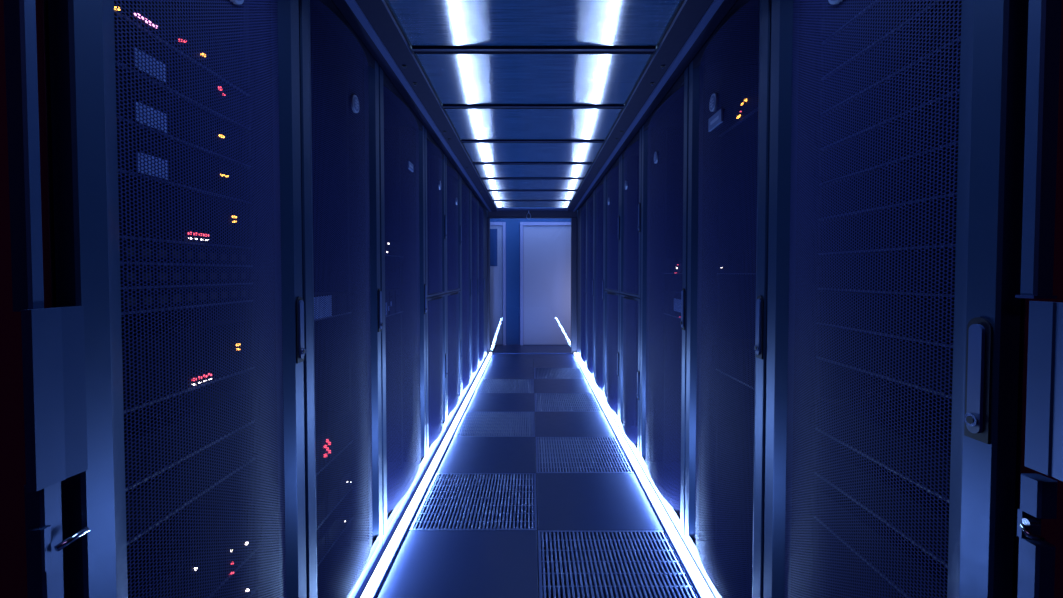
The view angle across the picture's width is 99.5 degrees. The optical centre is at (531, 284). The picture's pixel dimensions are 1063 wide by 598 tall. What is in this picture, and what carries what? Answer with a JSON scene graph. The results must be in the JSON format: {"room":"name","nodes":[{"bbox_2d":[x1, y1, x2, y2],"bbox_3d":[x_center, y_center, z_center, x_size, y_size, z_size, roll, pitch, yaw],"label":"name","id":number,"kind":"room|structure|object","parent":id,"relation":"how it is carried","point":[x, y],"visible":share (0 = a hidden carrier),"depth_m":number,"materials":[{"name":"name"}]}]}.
{"room":"server room","nodes":[
{"label":"server room","id":0,"kind":"room"},
{"bbox_2d":[355,345,698,597],"bbox_3d":[0.010,1.337,2.786,6.000,0.420,10.500,0,2,0],"label":"floor","id":1,"kind":"structure","parent":0,"point":[493,348],"depth_m":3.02,"materials":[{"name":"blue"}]},
{"bbox_2d":[3,0,89,597],"bbox_3d":[-0.650,0.134,0.610,0.050,2.100,0.070,0,2,0],"label":"post","id":2,"kind":"object","parent":1,"relation":"on","point":[53,342],"visible":1,"depth_m":0.59,"materials":[{"name":"black metal"}]},
{"bbox_2d":[0,0,306,597],"bbox_3d":[-1.160,0.125,0.965,1.080,2.100,0.640,0,2,0],"label":"rack","id":3,"kind":"object","parent":1,"relation":"on","point":[76,40],"visible":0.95,"depth_m":0.80,"materials":[{"name":"blue"}]},
{"bbox_2d":[114,13,255,130],"bbox_3d":[-1.042,-0.444,0.951,0.641,0.087,0.470,0,2,0],"label":"server","id":4,"kind":"object","parent":3,"relation":"in","point":[115,18],"visible":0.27,"depth_m":0.93,"materials":[{"name":"black metal"}]},
{"bbox_2d":[114,0,255,95],"bbox_3d":[-1.042,-0.533,0.949,0.641,0.087,0.470,0,2,0],"label":"server","id":5,"kind":"object","parent":3,"relation":"in","point":[123,2],"visible":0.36,"depth_m":0.96,"materials":[{"name":"black metal"}]},
{"bbox_2d":[134,13,157,27],"bbox_3d":[-0.742,-0.507,0.864,0.011,0.004,0.045,0,2,0],"label":"light","id":6,"kind":"object","parent":5,"relation":"attached to","point":[135,14],"depth_m":0.86,"materials":[{"name":"pink"}]},
{"bbox_2d":[115,70,256,167],"bbox_3d":[-1.042,-0.347,0.954,0.641,0.087,0.470,0,2,0],"label":"server","id":7,"kind":"object","parent":3,"relation":"in","point":[116,71],"visible":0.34,"depth_m":0.93,"materials":[{"name":"black metal"}]},
{"bbox_2d":[117,122,256,203],"bbox_3d":[-1.042,-0.252,0.956,0.641,0.087,0.470,0,2,0],"label":"server","id":8,"kind":"object","parent":3,"relation":"in","point":[121,126],"visible":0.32,"depth_m":0.93,"materials":[{"name":"black metal"}]},
{"bbox_2d":[118,178,257,248],"bbox_3d":[-1.042,-0.143,0.959,0.641,0.109,0.470,0,2,0],"label":"server","id":9,"kind":"object","parent":3,"relation":"in","point":[119,179],"visible":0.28,"depth_m":0.93,"materials":[{"name":"black metal"}]},
{"bbox_2d":[120,266,257,289],"bbox_3d":[-1.042,-0.016,0.962,0.640,0.042,0.470,0,2,0],"label":"panel","id":10,"kind":"object","parent":3,"relation":"in","point":[121,267],"visible":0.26,"depth_m":0.94,"materials":[{"name":"black metal"}]},
{"bbox_2d":[120,241,257,266],"bbox_3d":[-1.042,-0.062,0.961,0.640,0.042,0.470,0,2,0],"label":"panel","id":11,"kind":"object","parent":3,"relation":"in","point":[128,243],"visible":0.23,"depth_m":0.95,"materials":[{"name":"black metal"}]},
{"bbox_2d":[121,286,257,314],"bbox_3d":[-1.042,0.029,0.964,0.640,0.042,0.470,0,2,0],"label":"server","id":12,"kind":"object","parent":3,"relation":"in","point":[152,289],"visible":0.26,"depth_m":0.94,"materials":[{"name":"black metal"}]},
{"bbox_2d":[121,320,259,412],"bbox_3d":[-1.042,0.165,0.967,0.641,0.132,0.470,0,2,0],"label":"server","id":13,"kind":"object","parent":3,"relation":"in","point":[130,321],"visible":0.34,"depth_m":0.96,"materials":[{"name":"black metal"}]},
{"bbox_2d":[124,390,260,490],"bbox_3d":[-1.042,0.331,0.972,0.641,0.087,0.470,0,2,0],"label":"server","id":14,"kind":"object","parent":3,"relation":"in","point":[161,402],"visible":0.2,"depth_m":0.98,"materials":[{"name":"black metal"}]},
{"bbox_2d":[126,427,260,544],"bbox_3d":[-1.042,0.431,0.974,0.641,0.087,0.470,0,2,0],"label":"server","id":15,"kind":"object","parent":3,"relation":"in","point":[156,477],"visible":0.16,"depth_m":0.96,"materials":[{"name":"black metal"}]},
{"bbox_2d":[127,502,262,597],"bbox_3d":[-1.042,0.659,0.980,0.641,0.132,0.470,0,2,0],"label":"server","id":16,"kind":"object","parent":3,"relation":"in","point":[154,538],"visible":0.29,"depth_m":1.04,"materials":[{"name":"black metal"}]},
{"bbox_2d":[213,558,263,597],"bbox_3d":[-1.042,0.786,0.983,0.641,0.087,0.470,0,2,0],"label":"server","id":17,"kind":"object","parent":3,"relation":"in","point":[251,558],"visible":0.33,"depth_m":1.16,"materials":[{"name":"black metal"}]},
{"bbox_2d":[331,0,497,211],"bbox_3d":[-0.587,-1.074,3.593,0.186,0.170,6.000,0,2,0],"label":"ceiling beam","id":18,"kind":"structure","parent":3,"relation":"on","point":[374,22],"depth_m":2.06,"materials":[{"name":"metal"}]},
{"bbox_2d":[488,191,575,199],"bbox_3d":[0.010,-1.079,5.404,1.012,0.004,0.676,0,2,0],"label":"ceiling panel","id":19,"kind":"object","parent":18,"relation":"attached to","point":[495,195],"visible":1,"depth_m":5.43,"materials":[{"name":"blue metal"}]},
{"bbox_2d":[474,165,590,176],"bbox_3d":[0.010,-1.045,4.109,1.012,0.004,0.586,0,2,0],"label":"ceiling panel","id":20,"kind":"object","parent":18,"relation":"attached to","point":[483,170],"visible":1,"depth_m":4.11,"materials":[{"name":"blue metal"}]},
{"bbox_2d":[473,162,591,164],"bbox_3d":[0.010,-1.026,3.804,1.004,0.016,0.032,0,2,0],"label":"crossbar","id":21,"kind":"object","parent":18,"relation":"attached to","point":[474,163],"visible":1,"depth_m":3.79,"materials":[{"name":"blue paint"}]},
{"bbox_2d":[481,177,583,179],"bbox_3d":[0.010,-1.042,4.414,1.004,0.016,0.032,0,2,0],"label":"crossbar","id":22,"kind":"object","parent":18,"relation":"attached to","point":[482,178],"visible":1,"depth_m":4.40,"materials":[{"name":"blue paint"}]},
{"bbox_2d":[482,180,582,189],"bbox_3d":[0.010,-1.061,4.734,1.012,0.004,0.616,0,2,0],"label":"ceiling panel","id":23,"kind":"object","parent":18,"relation":"attached to","point":[490,184],"visible":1,"depth_m":4.75,"materials":[{"name":"blue metal"}]},
{"bbox_2d":[488,190,576,190],"bbox_3d":[0.010,-1.059,5.054,1.004,0.016,0.032,0,2,0],"label":"crossbar","id":24,"kind":"object","parent":18,"relation":"attached to","point":[488,190],"visible":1,"depth_m":5.04,"materials":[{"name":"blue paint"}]},
{"bbox_2d":[494,201,570,206],"bbox_3d":[0.010,-1.097,6.093,1.012,0.004,0.656,0,2,0],"label":"ceiling panel","id":25,"kind":"object","parent":18,"relation":"attached to","point":[497,203],"visible":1,"depth_m":6.05,"materials":[{"name":"blue metal"}]},
{"bbox_2d":[493,200,571,200],"bbox_3d":[0.010,-1.077,5.754,1.004,0.016,0.032,0,2,0],"label":"crossbar","id":26,"kind":"object","parent":18,"relation":"attached to","point":[493,200],"visible":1,"depth_m":5.74,"materials":[{"name":"blue paint"}]},
{"bbox_2d":[463,143,602,161],"bbox_3d":[0.010,-1.029,3.484,1.012,0.004,0.616,0,2,0],"label":"ceiling panel","id":27,"kind":"object","parent":18,"relation":"attached to","point":[478,152],"visible":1,"depth_m":3.49,"materials":[{"name":"blue metal"}]},
{"bbox_2d":[461,139,604,142],"bbox_3d":[0.010,-1.010,3.165,1.004,0.016,0.032,0,2,0],"label":"crossbar","id":28,"kind":"object","parent":18,"relation":"attached to","point":[462,140],"visible":1,"depth_m":3.15,"materials":[{"name":"blue paint"}]},
{"bbox_2d":[443,104,623,108],"bbox_3d":[0.010,-0.992,2.505,1.004,0.016,0.032,0,2,0],"label":"crossbar","id":29,"kind":"object","parent":18,"relation":"attached to","point":[445,106],"visible":1,"depth_m":2.49,"materials":[{"name":"blue paint"}]},
{"bbox_2d":[445,109,621,138],"bbox_3d":[0.010,-1.012,2.834,1.012,0.004,0.636,0,2,0],"label":"ceiling panel","id":30,"kind":"object","parent":18,"relation":"attached to","point":[468,123],"visible":0.79,"depth_m":2.81,"materials":[{"name":"blue metal"}]},
{"bbox_2d":[412,46,655,53],"bbox_3d":[0.010,-0.976,1.870,1.004,0.016,0.040,0,2,0],"label":"crossbar","id":31,"kind":"object","parent":18,"relation":"attached to","point":[416,49],"visible":1,"depth_m":1.85,"materials":[{"name":"blue paint"}]},
{"bbox_2d":[416,54,651,103],"bbox_3d":[0.010,-0.995,2.187,1.012,0.004,0.611,0,2,0],"label":"ceiling panel","id":32,"kind":"object","parent":18,"relation":"attached to","point":[455,78],"visible":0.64,"depth_m":2.14,"materials":[{"name":"blue metal"}]},
{"bbox_2d":[387,0,681,45],"bbox_3d":[0.010,-0.978,1.542,1.012,0.004,0.631,0,2,0],"label":"ceiling panel","id":33,"kind":"object","parent":18,"relation":"attached to","point":[423,22],"visible":1,"depth_m":1.67,"materials":[{"name":"blue metal"}]},
{"bbox_2d":[299,0,382,597],"bbox_3d":[-1.160,0.108,1.618,1.080,2.100,0.654,0,2,0],"label":"rack","id":34,"kind":"object","parent":1,"relation":"on","point":[340,177],"visible":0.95,"depth_m":1.58,"materials":[{"name":"blue"}]},
{"bbox_2d":[314,292,355,320],"bbox_3d":[-1.042,0.079,1.618,0.641,0.087,0.470,0,2,0],"label":"server","id":35,"kind":"object","parent":34,"relation":"in","point":[327,294],"visible":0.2,"depth_m":1.70,"materials":[{"name":"black metal"}]},
{"bbox_2d":[315,411,356,473],"bbox_3d":[-1.042,0.592,1.631,0.641,0.132,0.470,0,2,0],"label":"server","id":36,"kind":"object","parent":34,"relation":"in","point":[350,428],"visible":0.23,"depth_m":1.70,"materials":[{"name":"black metal"}]},
{"bbox_2d":[316,467,356,528],"bbox_3d":[-1.042,0.804,1.637,0.641,0.087,0.470,0,2,0],"label":"server","id":37,"kind":"object","parent":34,"relation":"in","point":[322,514],"visible":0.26,"depth_m":1.72,"materials":[{"name":"black metal"}]},
{"bbox_2d":[317,498,357,564],"bbox_3d":[-1.042,0.934,1.640,0.641,0.087,0.470,0,2,0],"label":"server","id":38,"kind":"object","parent":34,"relation":"in","point":[321,538],"visible":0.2,"depth_m":1.70,"materials":[{"name":"black metal"}]},
{"bbox_2d":[379,66,426,545],"bbox_3d":[-1.162,0.088,2.358,1.076,2.100,0.814,0,2,0],"label":"rack","id":39,"kind":"object","parent":1,"relation":"on","point":[401,133],"visible":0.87,"depth_m":2.30,"materials":[{"name":"blue"}]},
{"bbox_2d":[385,289,405,316],"bbox_3d":[-1.042,0.098,2.358,0.641,0.132,0.470,0,2,0],"label":"server","id":40,"kind":"object","parent":39,"relation":"in","point":[388,289],"visible":0.16,"depth_m":2.42,"materials":[{"name":"black metal"}]},
{"bbox_2d":[385,238,405,256],"bbox_3d":[-1.042,-0.195,2.351,0.641,0.087,0.470,0,2,0],"label":"server","id":41,"kind":"object","parent":39,"relation":"in","point":[398,250],"visible":0.18,"depth_m":2.45,"materials":[{"name":"black metal"}]},
{"bbox_2d":[360,352,491,597],"bbox_3d":[-0.602,1.075,4.109,0.047,0.034,5.046,0,2,0],"label":"led strip","id":42,"kind":"object","parent":1,"relation":"on","point":[371,590],"visible":1,"depth_m":2.23,"materials":[{"name":"white plastic"}]},
{"bbox_2d":[424,128,447,465],"bbox_3d":[-1.160,0.069,3.095,1.080,2.100,0.649,0,2,0],"label":"rack","id":43,"kind":"object","parent":1,"relation":"on","point":[435,217],"visible":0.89,"depth_m":3.06,"materials":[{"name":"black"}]},
{"bbox_2d":[445,156,461,428],"bbox_3d":[-1.160,0.051,3.788,1.080,2.100,0.724,0,2,0],"label":"rack","id":44,"kind":"object","parent":1,"relation":"on","point":[452,178],"visible":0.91,"depth_m":3.74,"materials":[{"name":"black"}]},
{"bbox_2d":[460,177,471,401],"bbox_3d":[-1.165,0.032,4.502,1.071,2.100,0.694,0,2,0],"label":"rack","id":45,"kind":"object","parent":1,"relation":"on","point":[466,282],"visible":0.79,"depth_m":4.44,"materials":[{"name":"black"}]},
{"bbox_2d":[471,191,478,382],"bbox_3d":[-1.165,0.015,5.177,1.071,2.100,0.644,0,2,0],"label":"rack","id":46,"kind":"object","parent":1,"relation":"on","point":[474,202],"visible":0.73,"depth_m":5.10,"materials":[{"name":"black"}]},
{"bbox_2d":[478,201,484,369],"bbox_3d":[-1.165,-0.003,5.842,1.071,2.100,0.674,0,2,0],"label":"rack","id":47,"kind":"object","parent":1,"relation":"on","point":[480,207],"visible":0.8,"depth_m":5.78,"materials":[{"name":"blue"}]},
{"bbox_2d":[483,207,580,359],"bbox_3d":[0.010,-0.035,6.461,1.400,2.132,0.540,0,2,0],"label":"door frame","id":48,"kind":"structure","parent":1,"relation":"on","point":[502,213],"depth_m":6.61,"materials":[{"name":"blue paint"}]},
{"bbox_2d":[580,200,586,368],"bbox_3d":[1.185,-0.003,5.842,1.071,2.100,0.674,0,2,0],"label":"rack","id":49,"kind":"object","parent":1,"relation":"on","point":[583,231],"visible":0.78,"depth_m":5.77,"materials":[{"name":"blue"}]},
{"bbox_2d":[586,191,593,382],"bbox_3d":[1.185,0.015,5.177,1.071,2.100,0.644,0,2,0],"label":"rack","id":50,"kind":"object","parent":1,"relation":"on","point":[590,201],"visible":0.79,"depth_m":5.13,"materials":[{"name":"blue"}]},
{"bbox_2d":[593,177,604,400],"bbox_3d":[1.185,0.032,4.502,1.071,2.100,0.694,0,2,0],"label":"rack","id":51,"kind":"object","parent":1,"relation":"on","point":[599,192],"visible":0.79,"depth_m":4.45,"materials":[{"name":"blue"}]},
{"bbox_2d":[604,156,620,428],"bbox_3d":[1.180,0.051,3.788,1.080,2.100,0.724,0,2,0],"label":"rack","id":52,"kind":"object","parent":1,"relation":"on","point":[612,293],"visible":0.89,"depth_m":3.75,"materials":[{"name":"blue"}]},
{"bbox_2d":[619,128,641,464],"bbox_3d":[1.180,0.069,3.095,1.080,2.100,0.649,0,2,0],"label":"rack","id":53,"kind":"object","parent":1,"relation":"on","point":[631,158],"visible":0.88,"depth_m":3.05,"materials":[{"name":"blue"}]},
{"bbox_2d":[574,352,713,597],"bbox_3d":[0.643,1.075,4.109,0.047,0.034,5.046,0,2,0],"label":"led strip","id":54,"kind":"object","parent":1,"relation":"on","point":[700,586],"visible":1,"depth_m":2.23,"materials":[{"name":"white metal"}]},
{"bbox_2d":[640,66,688,544],"bbox_3d":[1.180,0.088,2.358,1.080,2.100,0.814,0,2,0],"label":"rack","id":55,"kind":"object","parent":1,"relation":"on","point":[665,135],"visible":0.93,"depth_m":2.30,"materials":[{"name":"blue"}]},
{"bbox_2d":[660,291,680,317],"bbox_3d":[1.062,0.107,2.359,0.641,0.132,0.470,0,2,0],"label":"server","id":56,"kind":"object","parent":55,"relation":"in","point":[665,291],"visible":0.14,"depth_m":2.43,"materials":[{"name":"black metal"}]},
{"bbox_2d":[661,257,682,273],"bbox_3d":[1.062,-0.100,2.353,0.641,0.087,0.470,0,2,0],"label":"server","id":57,"kind":"object","parent":55,"relation":"in","point":[677,257],"visible":0.13,"depth_m":2.40,"materials":[{"name":"black metal"}]},
{"bbox_2d":[685,0,771,597],"bbox_3d":[1.180,0.108,1.618,1.080,2.100,0.654,0,2,0],"label":"rack","id":58,"kind":"object","parent":1,"relation":"on","point":[728,176],"visible":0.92,"depth_m":1.58,"materials":[{"name":"blue"}]},
{"bbox_2d":[712,338,754,389],"bbox_3d":[1.062,0.292,1.623,0.641,0.132,0.470,0,2,0],"label":"server","id":59,"kind":"object","parent":58,"relation":"in","point":[735,341],"visible":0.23,"depth_m":1.67,"materials":[{"name":"black metal"}]},
{"bbox_2d":[713,249,755,273],"bbox_3d":[1.062,-0.081,1.613,0.641,0.087,0.470,0,2,0],"label":"server","id":60,"kind":"object","parent":58,"relation":"in","point":[737,269],"visible":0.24,"depth_m":1.66,"materials":[{"name":"black metal"}]},
{"bbox_2d":[715,82,758,135],"bbox_3d":[1.062,-0.641,1.599,0.641,0.087,0.470,0,2,0],"label":"server","id":61,"kind":"object","parent":58,"relation":"in","point":[758,82],"visible":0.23,"depth_m":1.65,"materials":[{"name":"black metal"}]},
{"bbox_2d":[763,0,1062,597],"bbox_3d":[1.180,0.125,0.965,1.080,2.100,0.640,0,2,0],"label":"rack","id":62,"kind":"object","parent":1,"relation":"on","point":[803,558],"visible":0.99,"depth_m":0.81,"materials":[{"name":"blue"}]},
{"bbox_2d":[808,486,947,597],"bbox_3d":[1.062,0.591,0.978,0.641,0.087,0.470,0,2,0],"label":"server","id":63,"kind":"object","parent":62,"relation":"in","point":[923,553],"visible":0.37,"depth_m":0.98,"materials":[{"name":"black metal"}]},
{"bbox_2d":[809,442,948,567],"bbox_3d":[1.062,0.471,0.975,0.641,0.087,0.470,0,2,0],"label":"server","id":64,"kind":"object","parent":62,"relation":"in","point":[907,485],"visible":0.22,"depth_m":0.96,"materials":[{"name":"black metal"}]},
{"bbox_2d":[809,397,951,501],"bbox_3d":[1.062,0.351,0.972,0.641,0.087,0.470,0,2,0],"label":"server","id":65,"kind":"object","parent":62,"relation":"in","point":[919,400],"visible":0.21,"depth_m":1.00,"materials":[{"name":"black metal"}]},
{"bbox_2d":[811,326,952,397],"bbox_3d":[1.062,0.159,0.967,0.641,0.087,0.470,0,2,0],"label":"server","id":66,"kind":"object","parent":62,"relation":"in","point":[907,343],"visible":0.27,"depth_m":0.95,"materials":[{"name":"black metal"}]},
{"bbox_2d":[811,291,953,347],"bbox_3d":[1.062,0.067,0.965,0.641,0.087,0.470,0,2,0],"label":"server","id":67,"kind":"object","parent":62,"relation":"in","point":[908,296],"visible":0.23,"depth_m":0.95,"materials":[{"name":"black metal"}]},
{"bbox_2d":[812,249,955,296],"bbox_3d":[1.062,-0.025,0.962,0.641,0.087,0.470,0,2,0],"label":"server","id":68,"kind":"object","parent":62,"relation":"in","point":[938,251],"visible":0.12,"depth_m":0.94,"materials":[{"name":"black metal"}]},
{"bbox_2d":[812,198,956,254],"bbox_3d":[1.062,-0.117,0.960,0.641,0.087,0.470,0,2,0],"label":"server","id":69,"kind":"object","parent":62,"relation":"in","point":[955,199],"visible":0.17,"depth_m":0.94,"materials":[{"name":"black metal"}]},
{"bbox_2d":[813,146,957,219],"bbox_3d":[1.062,-0.209,0.957,0.641,0.087,0.470,0,2,0],"label":"server","id":70,"kind":"object","parent":62,"relation":"in","point":[952,150],"visible":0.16,"depth_m":0.93,"materials":[{"name":"black metal"}]},
{"bbox_2d":[814,94,958,184],"bbox_3d":[1.062,-0.301,0.955,0.641,0.087,0.470,0,2,0],"label":"server","id":71,"kind":"object","parent":62,"relation":"in","point":[954,98],"visible":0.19,"depth_m":0.93,"materials":[{"name":"black metal"}]},
{"bbox_2d":[814,42,960,149],"bbox_3d":[1.062,-0.393,0.953,0.641,0.087,0.470,0,2,0],"label":"server","id":72,"kind":"object","parent":62,"relation":"in","point":[955,46],"visible":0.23,"depth_m":0.93,"materials":[{"name":"black metal"}]},
{"bbox_2d":[815,0,961,114],"bbox_3d":[1.062,-0.484,0.950,0.641,0.087,0.470,0,2,0],"label":"server","id":73,"kind":"object","parent":62,"relation":"in","point":[956,2],"visible":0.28,"depth_m":0.93,"materials":[{"name":"black metal"}]},
{"bbox_2d":[1015,0,1062,597],"bbox_3d":[0.676,0.135,0.586,0.043,2.100,0.074,0,2,0],"label":"rack","id":74,"kind":"object","parent":1,"relation":"on","point":[1044,398],"visible":1,"depth_m":0.59,"materials":[{"name":"black metal"}]},
{"bbox_2d":[486,207,577,344],"bbox_3d":[0.010,-0.547,7.538,6.000,3.100,0.100,0,2,0],"label":"wall","id":75,"kind":"structure","parent":0,"point":[512,225],"depth_m":7.50,"materials":[{"name":"blue paint"}]},
{"bbox_2d":[490,222,505,344],"bbox_3d":[-0.860,-0.016,7.472,0.860,2.040,0.060,0,2,0],"label":"door","id":76,"kind":"structure","parent":75,"relation":"in","point":[497,229],"depth_m":7.46,"materials":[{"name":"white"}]},
{"bbox_2d":[520,222,570,344],"bbox_3d":[0.300,-0.016,7.472,0.980,2.040,0.060,0,2,0],"label":"door","id":77,"kind":"structure","parent":75,"relation":"in","point":[545,247],"depth_m":7.46,"materials":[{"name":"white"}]},
{"bbox_2d":[567,0,737,211],"bbox_3d":[0.607,-1.074,3.593,0.186,0.170,6.000,0,2,0],"label":"ceiling beam","id":78,"kind":"structure","parent":0,"point":[693,22],"depth_m":2.06,"materials":[{"name":"metal"}]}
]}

